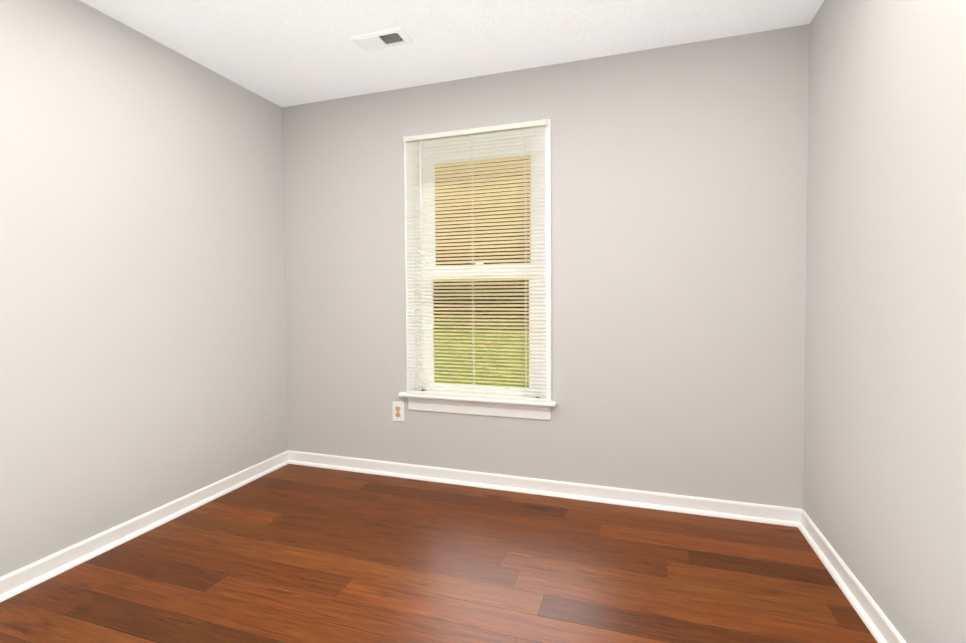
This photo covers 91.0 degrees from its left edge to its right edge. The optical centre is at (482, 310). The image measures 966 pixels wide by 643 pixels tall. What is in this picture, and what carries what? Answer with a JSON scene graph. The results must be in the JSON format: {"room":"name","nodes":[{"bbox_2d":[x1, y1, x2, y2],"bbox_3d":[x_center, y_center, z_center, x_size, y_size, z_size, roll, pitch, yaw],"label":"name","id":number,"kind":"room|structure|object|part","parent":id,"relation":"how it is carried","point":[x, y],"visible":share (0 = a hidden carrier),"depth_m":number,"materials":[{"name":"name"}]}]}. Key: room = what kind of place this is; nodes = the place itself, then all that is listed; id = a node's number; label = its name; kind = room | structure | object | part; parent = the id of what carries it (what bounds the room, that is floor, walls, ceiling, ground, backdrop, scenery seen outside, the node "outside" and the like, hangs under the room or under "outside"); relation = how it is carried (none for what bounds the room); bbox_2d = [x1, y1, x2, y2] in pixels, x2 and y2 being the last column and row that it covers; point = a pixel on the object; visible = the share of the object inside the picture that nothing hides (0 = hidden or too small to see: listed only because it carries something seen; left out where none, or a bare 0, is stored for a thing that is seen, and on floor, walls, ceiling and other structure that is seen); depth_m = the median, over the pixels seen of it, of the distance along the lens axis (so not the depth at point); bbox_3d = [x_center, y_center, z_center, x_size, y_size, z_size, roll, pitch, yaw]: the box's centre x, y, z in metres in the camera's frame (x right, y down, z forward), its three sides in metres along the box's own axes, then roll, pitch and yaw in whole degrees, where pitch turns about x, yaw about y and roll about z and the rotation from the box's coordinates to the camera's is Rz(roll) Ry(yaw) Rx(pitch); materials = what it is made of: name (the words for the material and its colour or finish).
{"room":"empty bedroom","nodes":[
{"label":"empty bedroom","id":0,"kind":"room"},
{"bbox_2d":[0,0,287,576],"bbox_3d":[-2.004,-0.111,1.534,0.140,2.440,3.980,0,2,18],"label":"wall","id":1,"kind":"structure","parent":0,"point":[143,367],"depth_m":2.25,"materials":[{"name":"grey paint"}]},
{"bbox_2d":[0,450,288,601],"bbox_3d":[-1.916,1.068,1.542,0.030,0.082,3.700,0,2,18],"label":"baseboard","id":2,"kind":"structure","parent":1,"relation":"attached to","point":[18,581],"depth_m":2.23,"materials":[{"name":"white wood"}]},
{"bbox_2d":[0,464,876,642],"bbox_3d":[-0.460,1.163,1.070,3.372,0.100,3.980,0,2,18],"label":"floor","id":3,"kind":"structure","parent":0,"point":[290,553],"depth_m":1.93,"materials":[{"name":"laminate"}]},
{"bbox_2d":[80,0,823,106],"bbox_3d":[-0.476,-1.385,0.996,3.372,0.120,3.980,0,2,18],"label":"ceiling","id":4,"kind":"structure","parent":0,"point":[283,53],"depth_m":2.33,"materials":[{"name":"white paint"}]},
{"bbox_2d":[350,27,413,50],"bbox_3d":[-0.509,-1.360,2.390,0.286,0.012,0.139,0,2,18],"label":"ceiling vent","id":5,"kind":"object","parent":4,"relation":"in","point":[384,38],"visible":1,"depth_m":2.38,"materials":[{"name":"white metal"}]},
{"bbox_2d":[282,24,809,508],"bbox_3d":[0.127,-0.163,2.858,3.092,2.440,0.140,0,2,18],"label":"wall","id":6,"kind":"structure","parent":0,"point":[678,252],"depth_m":2.59,"materials":[{"name":"grey paint"}]},
{"bbox_2d":[392,402,403,421],"bbox_3d":[-0.541,0.645,3.023,0.080,0.125,0.008,0,2,18],"label":"electrical outlet","id":7,"kind":"object","parent":6,"relation":"attached to","point":[398,410],"visible":1,"depth_m":3.02,"materials":[{"name":"white plastic"}]},
{"bbox_2d":[398,392,555,406],"bbox_3d":[-0.056,0.530,2.839,0.985,0.025,0.050,0,2,18],"label":"window sill","id":8,"kind":"structure","parent":6,"relation":"attached to","point":[500,401],"depth_m":2.80,"materials":[{"name":"white wood"}]},
{"bbox_2d":[404,119,551,420],"bbox_3d":[-0.028,-0.226,2.895,0.915,1.706,0.162,0,2,18],"label":"window unit","id":9,"kind":"structure","parent":6,"relation":"in","point":[493,391],"depth_m":2.87,"materials":[{"name":"white"}]},
{"bbox_2d":[403,119,546,401],"bbox_3d":[-0.060,-0.274,2.799,0.880,1.582,0.046,0,2,18],"label":"window blind","id":10,"kind":"object","parent":9,"relation":"attached to","point":[478,134],"visible":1,"depth_m":2.79,"materials":[{"name":"plastic"}]},
{"bbox_3d":[-0.043,0.585,2.851,0.902,0.087,0.022,0,2,18],"label":"window apron","id":11,"kind":"part","parent":9,"relation":"part of","materials":[{"name":"white wood"}]},
{"bbox_2d":[288,450,801,526],"bbox_3d":[0.108,1.018,2.811,3.092,0.082,0.030,0,2,18],"label":"baseboard","id":12,"kind":"structure","parent":6,"relation":"attached to","point":[763,513],"depth_m":2.69,"materials":[{"name":"white wood"}]},
{"bbox_2d":[803,0,965,642],"bbox_3d":[1.069,-0.101,0.532,0.140,2.440,3.980,0,2,18],"label":"wall","id":13,"kind":"structure","parent":0,"point":[884,492],"depth_m":1.54,"materials":[{"name":"grey paint"}]},
{"bbox_2d":[798,509,906,642],"bbox_3d":[0.995,1.077,0.593,0.030,0.082,3.700,0,2,18],"label":"baseboard","id":14,"kind":"structure","parent":13,"relation":"attached to","point":[877,622],"depth_m":1.78,"materials":[{"name":"white wood"}]},
{"label":"outside","id":15,"kind":"structure","parent":0,"visible":0},
{"bbox_2d":[434,314,528,386],"bbox_3d":[11.413,0.424,36.036,84.000,0.098,69.840,0,2,18],"label":"lawn","id":16,"kind":"structure","parent":15,"point":[498,373],"depth_m":12.77,"materials":[{"name":"green plant"}]},
{"bbox_2d":[434,159,529,314],"bbox_3d":[11.936,-10.908,40.458,90.834,22.289,27.103,0,2,18],"label":"trees","id":17,"kind":"object","parent":16,"relation":"on","point":[482,248],"depth_m":35.41,"materials":[{"name":"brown plant"}]}
]}

